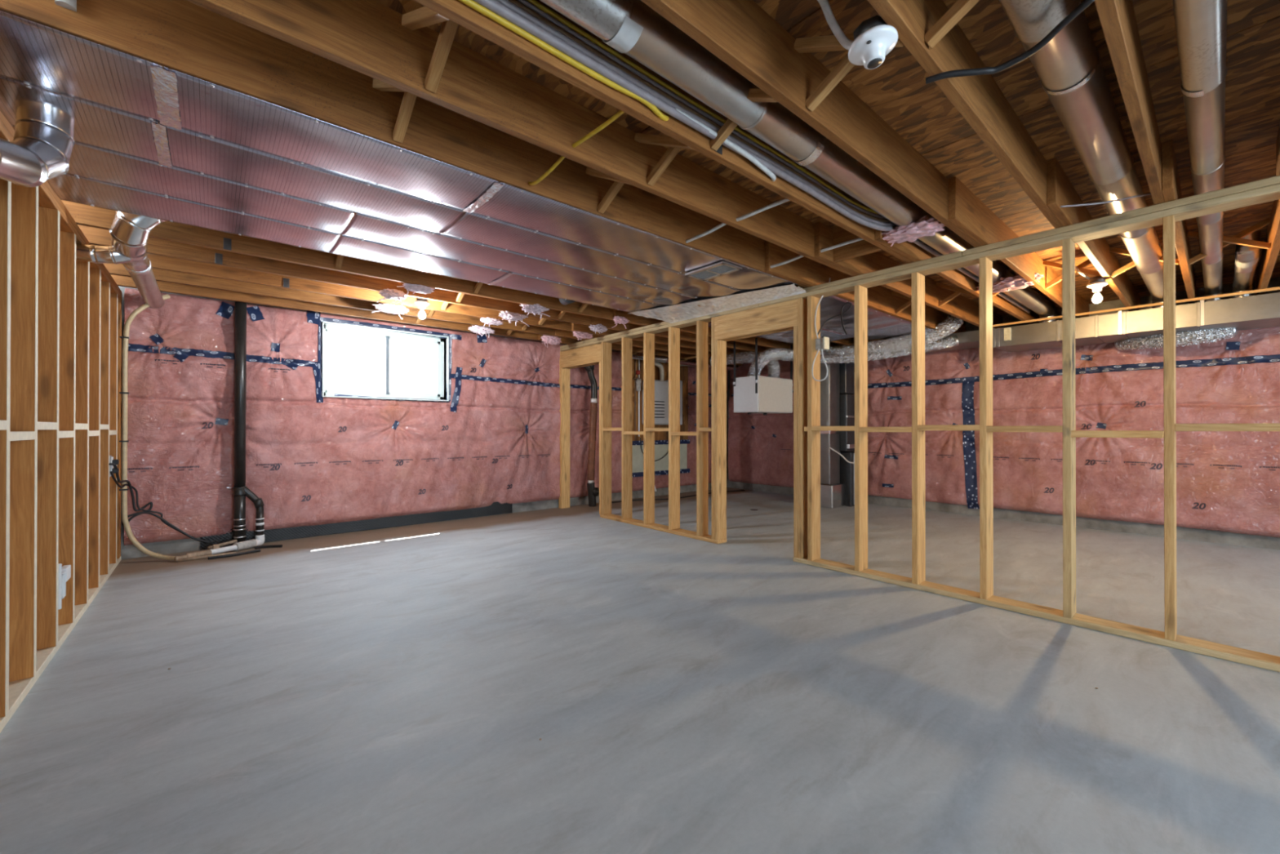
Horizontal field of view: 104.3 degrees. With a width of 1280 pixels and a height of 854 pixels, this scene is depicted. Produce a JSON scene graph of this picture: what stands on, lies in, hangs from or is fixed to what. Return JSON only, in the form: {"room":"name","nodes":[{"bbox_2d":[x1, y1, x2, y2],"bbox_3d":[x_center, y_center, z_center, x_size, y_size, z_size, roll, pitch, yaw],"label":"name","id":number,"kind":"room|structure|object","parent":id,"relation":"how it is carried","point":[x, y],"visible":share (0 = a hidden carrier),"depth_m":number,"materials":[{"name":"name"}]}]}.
{"room":"unfinished basement","nodes":[
{"label":"unfinished basement","id":0,"kind":"room"},
{"bbox_2d":[0,111,122,732],"bbox_3d":[-1.490,-0.022,0.669,0.210,2.295,9.355,0,0,-41],"label":"wall","id":1,"kind":"structure","parent":0,"point":[60,314],"depth_m":2.47,"materials":[{"name":"wood"}]},
{"bbox_2d":[57,563,71,609],"bbox_3d":[-3.016,0.807,2.557,0.098,0.230,0.170,0,0,-41],"label":"outlet box","id":2,"kind":"object","parent":1,"relation":"attached to","point":[64,571],"visible":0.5,"depth_m":2.52,"materials":[{"name":"white plastic"}]},
{"bbox_2d":[109,455,119,476],"bbox_3d":[-4.034,0.297,3.773,0.115,0.160,0.078,0,0,-41],"label":"outlet box","id":3,"kind":"object","parent":1,"relation":"attached to","point":[111,458],"visible":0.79,"depth_m":3.77,"materials":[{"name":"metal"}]},
{"bbox_2d":[109,462,217,544],"bbox_3d":[-3.921,0.671,4.139,0.625,0.801,0.566,0,0,-41],"label":"lead","id":4,"kind":"object","parent":1,"relation":"attached to","point":[119,481],"visible":0.98,"depth_m":4.21,"materials":[{"name":"plastic"}]},
{"bbox_2d":[110,471,213,542],"bbox_3d":[-4.092,0.690,4.149,0.354,0.711,0.771,0,0,9],"label":"lead","id":5,"kind":"object","parent":4,"relation":"attached to","point":[111,472],"visible":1,"depth_m":4.21,"materials":[{"name":"plastic"}]},
{"bbox_2d":[118,285,727,559],"bbox_3d":[-1.448,-0.131,7.024,8.550,2.560,0.235,0,0,-41],"label":"wall","id":6,"kind":"structure","parent":0,"point":[130,551],"depth_m":4.71,"materials":[{"name":"concrete"}]},
{"bbox_2d":[126,287,543,342],"bbox_3d":[-2.817,-1.248,5.689,4.270,0.215,0.010,0,0,-41],"label":"band","id":7,"kind":"object","parent":6,"relation":"attached to","point":[126,287],"visible":0.14,"depth_m":5.33,"materials":[{"name":"wood"}]},
{"bbox_2d":[200,501,512,549],"bbox_3d":[-2.883,1.056,5.616,3.115,0.168,0.010,0,0,-41],"label":"baseboard","id":8,"kind":"structure","parent":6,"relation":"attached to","point":[496,508],"depth_m":5.47,"materials":[{"name":"plastic"}]},
{"bbox_2d":[321,321,448,401],"bbox_3d":[-2.886,-0.708,5.703,1.309,0.789,0.200,0,0,-41],"label":"window","id":9,"kind":"structure","parent":6,"relation":"in","point":[330,327],"depth_m":5.74,"materials":[{"name":"white plastic"}]},
{"bbox_2d":[120,288,728,545],"bbox_3d":[-1.388,-0.092,6.836,8.002,2.239,0.117,0,0,-41],"label":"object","id":10,"kind":"structure","parent":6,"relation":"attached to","point":[312,459],"depth_m":5.19,"materials":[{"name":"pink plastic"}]},
{"bbox_2d":[632,359,688,440],"bbox_3d":[0.319,-0.416,8.236,1.350,1.340,0.022,0,0,-41],"label":"board","id":11,"kind":"object","parent":10,"relation":"attached to","point":[659,435],"visible":0.2,"depth_m":8.26,"materials":[{"name":"wood"}]},
{"bbox_2d":[632,359,643,439],"bbox_3d":[-0.022,-0.433,7.863,0.214,1.270,0.090,0,0,-41],"label":"pipe","id":12,"kind":"object","parent":11,"relation":"attached to","point":[637,382],"visible":0.96,"depth_m":7.85,"materials":[{"name":"white plastic"}]},
{"bbox_2d":[635,377,641,391],"bbox_3d":[-0.025,-0.668,7.862,0.090,0.200,0.090,0,0,-41],"label":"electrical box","id":13,"kind":"object","parent":12,"relation":"on","point":[638,381],"depth_m":7.83,"materials":[{"name":"grey plastic"}]},
{"bbox_2d":[642,361,694,424],"bbox_3d":[0.544,-0.624,8.292,1.183,1.176,0.228,0,0,-41],"label":"water heater","id":14,"kind":"object","parent":11,"relation":"attached to","point":[661,386],"visible":0.37,"depth_m":8.01,"materials":[{"name":"white metal"}]},
{"bbox_2d":[632,440,689,477],"bbox_3d":[0.347,0.503,8.223,1.320,0.570,0.060,0,0,-41],"label":"board","id":15,"kind":"object","parent":10,"relation":"attached to","point":[661,446],"visible":0.6,"depth_m":8.18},
{"bbox_2d":[640,437,668,461],"bbox_3d":[0.263,0.276,8.099,0.664,0.568,0.044,0,0,-41],"label":"loose wire","id":16,"kind":"object","parent":15,"relation":"attached to","point":[640,437],"visible":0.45,"depth_m":7.90,"materials":[{"name":"black rubber"}]},
{"bbox_2d":[0,487,1279,853],"bbox_3d":[1.663,1.211,3.432,8.800,0.150,9.850,0,0,-41],"label":"floor","id":17,"kind":"structure","parent":0,"point":[396,690],"depth_m":2.06,"materials":[{"name":"concrete"}]},
{"bbox_2d":[119,294,175,559],"bbox_3d":[-4.135,-0.023,4.191,0.358,2.305,0.329,0,0,35],"label":"hose","id":18,"kind":"object","parent":17,"relation":"on","point":[125,338],"visible":0.94,"depth_m":4.13,"materials":[{"name":"beige plastic"}]},
{"bbox_2d":[174,534,264,561],"bbox_3d":[-3.724,1.088,4.475,0.270,0.103,0.682,0,0,24],"label":"pipe","id":19,"kind":"object","parent":17,"relation":"on","point":[260,540],"visible":0.98,"depth_m":4.46,"materials":[{"name":"white plastic"}]},
{"bbox_2d":[232,301,264,542],"bbox_3d":[-3.718,-0.137,4.730,0.238,2.445,0.106,0,0,-22],"label":"stack","id":20,"kind":"object","parent":19,"relation":"on","point":[240,491],"visible":0.98,"depth_m":4.67,"materials":[{"name":"black plastic"}]},
{"bbox_2d":[208,548,260,559],"bbox_3d":[-3.583,1.127,4.403,0.048,0.024,0.369,0,0,40],"label":"strap","id":21,"kind":"object","parent":17,"relation":"on","point":[255,550],"visible":1,"depth_m":4.38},
{"bbox_2d":[254,544,282,548],"bbox_3d":[-3.503,1.128,4.697,0.221,0.026,0.044,0,0,-19],"label":"strap","id":22,"kind":"object","parent":17,"relation":"on","point":[269,545],"visible":1,"depth_m":4.70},
{"bbox_2d":[583,364,599,506],"bbox_3d":[-0.761,0.005,7.210,0.363,2.292,0.164,0,0,-15],"label":"stack","id":23,"kind":"object","parent":17,"relation":"on","point":[593,491],"visible":0.9,"depth_m":7.20,"materials":[{"name":"black plastic"}]},
{"bbox_2d":[611,489,744,502],"bbox_3d":[0.666,1.142,8.159,2.977,0.020,0.218,0,0,-34],"label":"plate","id":24,"kind":"object","parent":17,"relation":"on","point":[737,490],"visible":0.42,"depth_m":8.07,"materials":[{"name":"brown wood"}]},
{"bbox_2d":[820,363,845,508],"bbox_3d":[2.648,0.090,7.343,0.385,2.120,0.605,0,0,-41],"label":"air duct","id":25,"kind":"object","parent":17,"relation":"on","point":[833,492],"visible":0.34,"depth_m":7.11,"materials":[{"name":"metal"}]},
{"bbox_2d":[839,362,854,506],"bbox_3d":[2.943,0.101,7.537,0.435,2.100,0.695,0,0,-41],"label":"furnace","id":26,"kind":"object","parent":17,"relation":"on","point":[846,370],"visible":0.35,"depth_m":7.23,"materials":[{"name":"grey metal"}]},
{"bbox_2d":[829,447,854,463],"bbox_3d":[2.989,0.330,7.110,0.592,0.367,0.220,0,0,-29],"label":"power cable","id":27,"kind":"object","parent":26,"relation":"attached to","point":[841,455],"visible":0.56,"depth_m":6.96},
{"bbox_2d":[0,0,1279,366],"bbox_3d":[1.644,-1.337,3.425,8.850,0.355,9.950,0,0,-41],"label":"ceiling","id":28,"kind":"structure","parent":0,"point":[991,157],"depth_m":2.17,"materials":[{"name":"wood"}]},
{"bbox_2d":[54,0,76,12],"bbox_3d":[-1.683,-1.302,1.459,0.042,0.140,0.042,0,0,-41],"label":"pipe stub","id":29,"kind":"object","parent":28,"relation":"attached to","point":[71,5],"visible":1,"depth_m":1.46,"materials":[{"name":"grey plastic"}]},
{"bbox_2d":[0,76,159,163],"bbox_3d":[-2.135,-1.158,1.908,0.437,0.012,0.402,0,0,-41],"label":"panel","id":30,"kind":"object","parent":28,"relation":"attached to","point":[96,126],"visible":0.77,"depth_m":1.89,"materials":[{"name":"metal"}]},
{"bbox_2d":[0,98,75,186],"bbox_3d":[-2.117,-0.976,1.625,0.206,0.370,0.558,0,0,-9],"label":"duct","id":31,"kind":"object","parent":30,"relation":"attached to","point":[39,152],"visible":1,"depth_m":1.75,"materials":[{"name":"metal"}]},
{"bbox_2d":[0,9,162,122],"bbox_3d":[-1.854,-1.159,1.608,0.472,0.013,0.413,0,0,-41],"label":"panel","id":32,"kind":"object","parent":28,"relation":"attached to","point":[32,53],"visible":0.99,"depth_m":1.60,"materials":[{"name":"metal"}]},
{"bbox_2d":[75,210,168,308],"bbox_3d":[-3.605,-1.176,3.539,0.539,0.400,2.121,0,0,-41],"label":"duct","id":33,"kind":"object","parent":28,"relation":"attached to","point":[130,233],"visible":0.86,"depth_m":2.95,"materials":[{"name":"metal"}]},
{"bbox_2d":[12,126,354,234],"bbox_3d":[-2.118,-1.156,2.456,1.177,0.013,0.402,0,0,-41],"label":"panel","id":34,"kind":"object","parent":28,"relation":"attached to","point":[87,162],"visible":0.9,"depth_m":2.41,"materials":[{"name":"metal"}]},
{"bbox_2d":[47,173,340,252],"bbox_3d":[-2.381,-1.155,2.763,1.177,0.013,0.402,0,0,-41],"label":"panel","id":35,"kind":"object","parent":28,"relation":"attached to","point":[70,188],"visible":1,"depth_m":2.68,"materials":[{"name":"metal"}]},
{"bbox_2d":[215,253,222,264],"bbox_3d":[-2.995,-1.196,3.540,0.040,0.075,0.004,0,0,-41],"label":"plate","id":36,"kind":"object","parent":28,"relation":"attached to","point":[219,257],"visible":1,"depth_m":3.54,"materials":[{"name":"metal"}]},
{"bbox_2d":[223,237,231,250],"bbox_3d":[-2.701,-1.197,3.259,0.040,0.075,0.004,0,0,-41],"label":"plate","id":37,"kind":"object","parent":28,"relation":"attached to","point":[227,242],"visible":1,"depth_m":3.26,"materials":[{"name":"metal"}]},
{"bbox_2d":[283,277,288,288],"bbox_3d":[-2.932,-1.194,4.127,0.040,0.075,0.004,0,0,-41],"label":"plate","id":38,"kind":"object","parent":28,"relation":"attached to","point":[286,281],"visible":1,"depth_m":4.12,"materials":[{"name":"metal"}]},
{"bbox_2d":[151,122,465,233],"bbox_3d":[-1.525,-1.151,2.431,1.210,0.023,0.402,0,0,-41],"label":"panel","id":39,"kind":"object","parent":28,"relation":"attached to","point":[182,148],"visible":1,"depth_m":2.32,"materials":[{"name":"metal"}]},
{"bbox_2d":[150,66,499,210],"bbox_3d":[-1.249,-1.152,2.128,1.186,0.024,0.413,0,0,-41],"label":"panel","id":40,"kind":"object","parent":28,"relation":"attached to","point":[184,101],"visible":1,"depth_m":2.00,"materials":[{"name":"metal"}]},
{"bbox_2d":[371,303,408,319],"bbox_3d":[-2.375,-1.108,4.739,0.331,0.130,0.149,0,0,-41],"label":"tuft","id":41,"kind":"object","parent":28,"relation":"attached to","point":[385,308],"visible":1,"depth_m":4.71,"materials":[{"name":"fabric"}]},
{"bbox_2d":[376,288,407,305],"bbox_3d":[-2.118,-1.119,4.266,0.237,0.128,0.145,0,0,-41],"label":"tuft","id":42,"kind":"object","parent":28,"relation":"attached to","point":[391,294],"visible":1,"depth_m":4.22,"materials":[{"name":"fabric"}]},
{"bbox_2d":[396,283,435,294],"bbox_3d":[-1.833,-1.131,4.082,0.292,0.104,0.139,0,0,-41],"label":"tuft","id":43,"kind":"object","parent":28,"relation":"attached to","point":[413,287],"visible":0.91,"depth_m":4.06,"materials":[{"name":"fabric"}]},
{"bbox_2d":[328,234,511,284],"bbox_3d":[-1.512,-1.152,3.509,1.107,0.013,0.402,0,0,-41],"label":"panel","id":44,"kind":"object","parent":28,"relation":"attached to","point":[350,246],"visible":1,"depth_m":3.44,"materials":[{"name":"metal"}]},
{"bbox_2d":[414,297,429,319],"bbox_3d":[-1.989,-1.087,4.543,0.124,0.199,0.124,0,0,-41],"label":"lampholder","id":45,"kind":"object","parent":28,"relation":"attached to","point":[422,303],"visible":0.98,"depth_m":4.52,"materials":[{"name":"white ceramic"}]},
{"bbox_2d":[468,324,494,337],"bbox_3d":[-1.834,-1.098,5.746,0.316,0.132,0.125,0,0,-41],"label":"tuft","id":46,"kind":"object","parent":28,"relation":"attached to","point":[477,329],"visible":1,"depth_m":5.71,"materials":[{"name":"fabric"}]},
{"bbox_2d":[480,316,503,326],"bbox_3d":[-1.580,-1.116,5.312,0.268,0.112,0.115,0,0,-41],"label":"tuft","id":47,"kind":"object","parent":28,"relation":"attached to","point":[489,321],"visible":1,"depth_m":5.28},
{"bbox_2d":[498,311,529,326],"bbox_3d":[-1.283,-1.113,5.083,0.365,0.140,0.162,0,0,-41],"label":"tuft","id":48,"kind":"object","parent":28,"relation":"attached to","point":[506,315],"visible":0.97,"depth_m":5.01,"materials":[{"name":"fabric"}]},
{"bbox_2d":[341,212,702,307],"bbox_3d":[-0.524,-1.147,3.824,3.017,0.024,0.402,0,0,-41],"label":"panel","id":49,"kind":"object","parent":28,"relation":"attached to","point":[364,227],"visible":0.98,"depth_m":3.40,"materials":[{"name":"metal"}]},
{"bbox_2d":[520,303,550,319],"bbox_3d":[-0.990,-1.109,4.780,0.327,0.168,0.168,0,0,-41],"label":"tuft","id":50,"kind":"object","parent":28,"relation":"attached to","point":[536,308],"visible":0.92,"depth_m":4.73,"materials":[{"name":"fabric"}]},
{"bbox_2d":[541,334,561,347],"bbox_3d":[-1.130,-1.087,6.366,0.320,0.186,0.155,0,0,-41],"label":"tuft","id":51,"kind":"object","parent":28,"relation":"attached to","point":[551,340],"visible":0.94,"depth_m":6.32,"materials":[{"name":"fabric"}]},
{"bbox_2d":[457,0,669,120],"bbox_3d":[-0.623,-1.200,1.306,1.950,0.035,0.043,0,0,-41],"label":"cable","id":52,"kind":"object","parent":28,"relation":"attached to","point":[470,3],"visible":1,"depth_m":1.60,"materials":[{"name":"plastic"}]},
{"bbox_2d":[559,298,575,305],"bbox_3d":[-0.663,-1.205,4.616,0.120,0.120,0.145,0,0,-41],"label":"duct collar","id":53,"kind":"object","parent":28,"relation":"attached to","point":[565,302],"visible":0.33,"depth_m":4.61,"materials":[{"name":"grey metal"}]},
{"bbox_2d":[528,110,623,185],"bbox_3d":[-0.292,-1.191,2.150,0.024,0.046,0.803,0,0,-41],"label":"cable","id":54,"kind":"object","parent":28,"relation":"attached to","point":[620,113],"visible":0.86,"depth_m":2.08,"materials":[{"name":"plastic"}]},
{"bbox_2d":[487,271,666,312],"bbox_3d":[-0.373,-1.144,4.486,1.925,0.025,0.402,0,0,-41],"label":"panel","id":55,"kind":"object","parent":28,"relation":"attached to","point":[513,280],"visible":0.87,"depth_m":4.27,"materials":[{"name":"metal"}]},
{"bbox_2d":[572,331,592,340],"bbox_3d":[-0.694,-1.111,6.074,0.317,0.116,0.142,0,0,-41],"label":"tuft","id":56,"kind":"object","parent":28,"relation":"attached to","point":[579,335],"visible":0.97,"depth_m":6.03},
{"bbox_2d":[440,211,746,299],"bbox_3d":[-0.090,-1.148,3.663,2.567,0.023,0.402,0,0,-41],"label":"panel","id":57,"kind":"object","parent":28,"relation":"attached to","point":[472,227],"visible":0.91,"depth_m":3.34,"materials":[{"name":"metal"}]},
{"bbox_2d":[588,324,607,333],"bbox_3d":[-0.475,-1.121,5.691,0.250,0.125,0.138,0,0,-41],"label":"tuft","id":58,"kind":"object","parent":28,"relation":"attached to","point":[599,328],"visible":0.99,"depth_m":5.65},
{"bbox_2d":[611,315,629,328],"bbox_3d":[-0.201,-1.115,5.328,0.219,0.134,0.122,0,0,-41],"label":"tuft","id":59,"kind":"object","parent":28,"relation":"attached to","point":[617,319],"visible":1,"depth_m":5.28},
{"bbox_2d":[462,182,798,292],"bbox_3d":[0.168,-1.146,3.344,2.593,0.026,0.413,0,0,-41],"label":"panel","id":60,"kind":"object","parent":28,"relation":"attached to","point":[504,202],"visible":0.91,"depth_m":2.98,"materials":[{"name":"metal"}]},
{"bbox_2d":[684,261,742,280],"bbox_3d":[0.537,-1.139,3.651,0.215,0.014,0.365,0,0,-41],"label":"grille","id":61,"kind":"object","parent":60,"relation":"attached to","point":[715,270],"visible":1,"depth_m":3.63,"materials":[{"name":"metal"}]},
{"bbox_2d":[620,348,738,370],"bbox_3d":[0.768,-1.074,8.129,2.650,0.135,0.450,0,0,-41],"label":"supply pipe","id":62,"kind":"object","parent":28,"relation":"hanging from","point":[687,361],"visible":0.58,"depth_m":7.94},
{"bbox_2d":[507,0,891,222],"bbox_3d":[1.364,-1.266,2.945,7.300,0.061,0.090,0,0,-41],"label":"cable","id":63,"kind":"object","parent":28,"relation":"attached to","point":[516,2],"visible":0.47,"depth_m":1.89,"materials":[{"name":"plastic"}]},
{"bbox_2d":[516,0,886,218],"bbox_3d":[1.363,-1.288,2.947,7.300,0.058,0.086,0,0,-41],"label":"cable","id":64,"kind":"object","parent":28,"relation":"attached to","point":[525,2],"visible":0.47,"depth_m":1.91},
{"bbox_2d":[525,0,879,214],"bbox_3d":[1.363,-1.308,2.947,7.300,0.056,0.084,0,0,-41],"label":"cable","id":65,"kind":"object","parent":28,"relation":"attached to","point":[534,2],"visible":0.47,"depth_m":1.92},
{"bbox_2d":[715,144,722,155],"bbox_3d":[0.337,-1.207,2.133,0.045,0.065,0.004,0,0,-41],"label":"plate","id":66,"kind":"object","parent":28,"relation":"attached to","point":[719,150],"visible":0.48,"depth_m":2.14,"materials":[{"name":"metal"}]},
{"bbox_2d":[675,107,776,182],"bbox_3d":[0.400,-1.205,2.155,0.710,0.054,0.051,0,0,-44],"label":"cable","id":67,"kind":"object","parent":28,"relation":"attached to","point":[727,142],"visible":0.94,"depth_m":2.18,"materials":[{"name":"plastic"}]},
{"bbox_2d":[685,198,790,243],"bbox_3d":[0.552,-1.191,2.873,0.032,0.040,0.800,0,0,-42],"label":"cable","id":68,"kind":"object","parent":28,"relation":"attached to","point":[784,200],"visible":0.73,"depth_m":2.81,"materials":[{"name":"plastic"}]},
{"bbox_2d":[472,0,1031,313],"bbox_3d":[1.368,-1.216,2.940,7.300,0.071,0.100,0,0,-41],"label":"conduit pipe","id":69,"kind":"object","parent":28,"relation":"attached to","point":[493,6],"visible":0.8,"depth_m":1.82,"materials":[{"name":"metal"}]},
{"bbox_2d":[733,337,792,415],"bbox_3d":[1.769,-0.687,7.127,0.866,1.038,0.432,0,0,-41],"label":"ventilator","id":70,"kind":"object","parent":28,"relation":"hanging from","point":[765,395],"visible":0.98,"depth_m":6.90,"materials":[{"name":"white metal"}]},
{"bbox_2d":[709,351,780,377],"bbox_3d":[1.564,-0.911,7.500,1.126,0.447,0.236,0,0,38],"label":"flexible duct","id":71,"kind":"object","parent":70,"relation":"attached to","point":[773,366],"visible":0.63,"depth_m":7.34,"materials":[{"name":"silver metal"}]},
{"bbox_2d":[746,347,793,376],"bbox_3d":[2.031,-0.893,7.059,1.047,0.463,0.219,0,0,-9],"label":"flexible duct","id":72,"kind":"object","parent":70,"relation":"attached to","point":[768,355],"visible":0.71,"depth_m":6.96,"materials":[{"name":"silver metal"}]},
{"bbox_2d":[496,0,1030,310],"bbox_3d":[1.367,-1.244,2.942,7.300,0.063,0.092,0,0,-41],"label":"cable","id":73,"kind":"object","parent":28,"relation":"attached to","point":[507,3],"visible":0.53,"depth_m":1.88,"materials":[{"name":"plastic"}]},
{"bbox_2d":[708,321,854,343],"bbox_3d":[1.634,-1.140,5.916,2.217,0.023,0.804,0,0,-41],"label":"panel","id":74,"kind":"object","parent":28,"relation":"attached to","point":[787,336],"visible":0.25,"depth_m":6.25,"materials":[{"name":"metal"}]},
{"bbox_2d":[539,0,1057,322],"bbox_3d":[1.594,-1.227,2.967,7.678,0.240,0.158,0,0,-41],"label":"duct","id":75,"kind":"object","parent":28,"relation":"attached to","point":[632,28],"visible":0.73,"depth_m":1.88,"materials":[{"name":"silver metal"}]},
{"bbox_2d":[769,237,863,268],"bbox_3d":[1.203,-1.199,3.432,0.032,0.040,0.800,0,0,-42],"label":"cable","id":76,"kind":"object","parent":28,"relation":"attached to","point":[859,238],"visible":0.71,"depth_m":3.35,"materials":[{"name":"plastic"}]},
{"bbox_2d":[848,15,897,69],"bbox_3d":[0.694,-1.138,1.486,0.136,0.116,0.136,0,0,-41],"label":"lampholder","id":77,"kind":"object","parent":28,"relation":"attached to","point":[873,39],"visible":0.99,"depth_m":1.46,"materials":[{"name":"white ceramic"}]},
{"bbox_2d":[817,0,853,49],"bbox_3d":[0.553,-1.267,1.537,0.263,0.231,0.081,0,0,-2],"label":"cable","id":78,"kind":"object","parent":77,"relation":"attached to","point":[832,22],"visible":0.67,"depth_m":1.55,"materials":[{"name":"plastic"}]},
{"bbox_2d":[866,57,882,69],"bbox_3d":[0.700,-1.083,1.484,0.040,0.006,0.040,0,0,-41],"label":"socket","id":79,"kind":"object","parent":77,"relation":"attached to","point":[872,63],"depth_m":1.48,"materials":[{"name":"metal"}]},
{"bbox_2d":[819,295,931,340],"bbox_3d":[2.294,-1.142,5.415,2.567,0.023,0.806,0,0,-41],"label":"panel","id":80,"kind":"object","parent":28,"relation":"attached to","point":[881,325],"visible":0.54,"depth_m":5.41,"materials":[{"name":"metal"}]},
{"bbox_2d":[820,314,964,355],"bbox_3d":[3.127,-1.122,6.351,0.284,0.414,1.731,0,0,-41],"label":"flexible duct","id":81,"kind":"object","parent":28,"relation":"attached to","point":[951,323],"visible":0.77,"depth_m":6.08,"materials":[{"name":"silver metal"}]},
{"bbox_2d":[881,215,945,246],"bbox_3d":[1.659,-1.193,3.020,0.254,0.094,0.467,0,0,-41],"label":"tuft","id":82,"kind":"object","parent":28,"relation":"attached to","point":[926,226],"visible":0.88,"depth_m":2.97,"materials":[{"name":"fabric"}]},
{"bbox_2d":[975,272,1044,293],"bbox_3d":[3.031,-1.176,4.113,0.308,0.130,0.479,0,0,-41],"label":"tuft","id":83,"kind":"object","parent":28,"relation":"attached to","point":[1015,282],"visible":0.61,"depth_m":4.02,"materials":[{"name":"fabric"}]},
{"bbox_2d":[925,0,1095,84],"bbox_3d":[1.122,-1.152,1.532,0.100,0.058,0.417,0,0,-45],"label":"cable","id":84,"kind":"object","parent":28,"relation":"attached to","point":[990,70],"visible":1,"depth_m":1.54,"materials":[{"name":"plastic"}]},
{"bbox_2d":[1075,266,1090,279],"bbox_3d":[3.470,-1.236,3.939,0.251,0.210,0.071,0,0,-3],"label":"cable","id":85,"kind":"object","parent":28,"relation":"attached to","point":[1077,268],"visible":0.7,"depth_m":3.92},
{"bbox_2d":[999,0,1176,308],"bbox_3d":[2.499,-1.229,2.604,6.779,0.241,0.160,0,0,-41],"label":"duct","id":86,"kind":"object","parent":28,"relation":"attached to","point":[1068,68],"visible":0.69,"depth_m":1.88,"materials":[{"name":"metal"}]},
{"bbox_2d":[1086,275,1107,302],"bbox_3d":[3.592,-1.073,3.911,0.124,0.200,0.124,0,0,-41],"label":"lampholder","id":87,"kind":"object","parent":28,"relation":"attached to","point":[1095,283],"visible":1,"depth_m":3.89,"materials":[{"name":"white ceramic"}]},
{"bbox_2d":[924,292,1279,353],"bbox_3d":[4.544,-1.027,5.427,0.640,0.260,4.908,0,0,-41],"label":"duct","id":88,"kind":"object","parent":28,"relation":"hanging from","point":[1258,311],"visible":0.67,"depth_m":4.79,"materials":[{"name":"metal"}]},
{"bbox_2d":[820,335,959,363],"bbox_3d":[3.050,-0.965,6.425,1.803,0.237,0.201,0,0,37],"label":"flexible duct","id":89,"kind":"object","parent":88,"relation":"attached to","point":[949,342],"visible":0.65,"depth_m":6.25,"materials":[{"name":"silver metal"}]},
{"bbox_2d":[1114,327,1237,350],"bbox_3d":[5.188,-0.864,4.884,0.326,0.202,0.858,0,0,-26],"label":"flexible duct","id":90,"kind":"object","parent":88,"relation":"attached to","point":[1199,336],"visible":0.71,"depth_m":4.70,"materials":[{"name":"silver metal"}]},
{"bbox_2d":[1232,230,1261,297],"bbox_3d":[4.850,-1.256,3.989,1.405,0.300,0.118,0,0,-41],"label":"duct","id":91,"kind":"object","parent":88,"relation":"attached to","point":[1246,258],"visible":0.87,"depth_m":3.74,"materials":[{"name":"silver metal"}]},
{"bbox_2d":[1060,193,1151,207],"bbox_3d":[2.425,-1.179,2.606,0.387,0.023,0.042,0,0,18],"label":"cable","id":92,"kind":"object","parent":28,"relation":"attached to","point":[1145,194],"visible":0.95,"depth_m":2.61,"materials":[{"name":"plastic"}]},
{"bbox_2d":[992,286,1279,327],"bbox_3d":[4.911,-1.141,4.516,0.030,0.022,3.050,0,0,-41],"label":"strip","id":93,"kind":"object","parent":28,"relation":"attached to","point":[1277,287],"visible":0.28,"depth_m":4.67,"materials":[{"name":"wood"}]},
{"bbox_2d":[1172,0,1226,301],"bbox_3d":[2.927,-1.215,2.563,6.175,0.206,0.112,0,0,-41],"label":"duct","id":94,"kind":"object","parent":28,"relation":"attached to","point":[1201,25],"visible":0.82,"depth_m":1.88,"materials":[{"name":"metal"}]},
{"bbox_2d":[559,175,1279,671],"bbox_3d":[1.933,-0.011,3.583,0.140,2.294,9.320,0,0,-41],"label":"wall","id":95,"kind":"structure","parent":0,"point":[796,313],"depth_m":3.53,"materials":[{"name":"wood"}]},
{"bbox_2d":[628,284,805,323],"bbox_3d":[0.629,-1.126,4.537,0.599,0.034,1.637,0,0,-41],"label":"flashing","id":96,"kind":"object","parent":95,"relation":"attached to","point":[682,312],"visible":1,"depth_m":4.60,"materials":[{"name":"metal"}]},
{"bbox_2d":[815,336,829,351],"bbox_3d":[1.502,-0.687,4.110,0.080,0.100,0.090,0,0,-41],"label":"switch box","id":97,"kind":"object","parent":95,"relation":"attached to","point":[823,344],"visible":0.99,"depth_m":4.09,"materials":[{"name":"grey plastic"}]},
{"bbox_2d":[812,348,828,381],"bbox_3d":[1.479,-0.509,4.080,0.128,0.270,0.049,0,0,31],"label":"cable","id":98,"kind":"object","parent":97,"relation":"hanging from","point":[819,348],"visible":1,"depth_m":4.08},
{"bbox_2d":[814,277,831,338],"bbox_3d":[1.503,-0.976,4.104,0.128,0.493,0.037,0,0,9],"label":"cable","id":99,"kind":"object","parent":95,"relation":"attached to","point":[829,277],"visible":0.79,"depth_m":4.10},
{"bbox_2d":[817,302,852,334],"bbox_3d":[1.605,-0.894,4.112,0.280,0.270,0.028,0,0,7],"label":"cable","id":100,"kind":"object","parent":95,"relation":"attached to","point":[850,303],"visible":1,"depth_m":4.10,"materials":[{"name":"plastic"}]},
{"bbox_2d":[727,276,1279,550],"bbox_3d":[4.743,-0.134,6.174,0.240,2.560,9.590,0,0,-41],"label":"wall","id":101,"kind":"structure","parent":0,"point":[1186,533],"depth_m":5.54,"materials":[{"name":"concrete"}]},
{"bbox_2d":[727,326,1279,537],"bbox_3d":[4.089,-0.062,6.660,0.108,2.250,7.380,0,0,-41],"label":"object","id":102,"kind":"structure","parent":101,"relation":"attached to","point":[1227,481],"depth_m":5.59,"materials":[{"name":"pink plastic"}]},
{"label":"outside","id":103,"kind":"structure","parent":0,"visible":0},
{"bbox_3d":[-2.955,0.058,9.584,20.000,0.200,5.605,0,0,-41],"label":"ground","id":104,"kind":"structure","parent":103,"visible":0},
{"bbox_2d":[327,331,436,394],"bbox_3d":[-2.842,-0.864,10.223,15.000,2.395,0.032,0,0,-41],"label":"wall","id":105,"kind":"structure","parent":104,"relation":"on","point":[398,353],"depth_m":8.71,"materials":[{"name":"white"}]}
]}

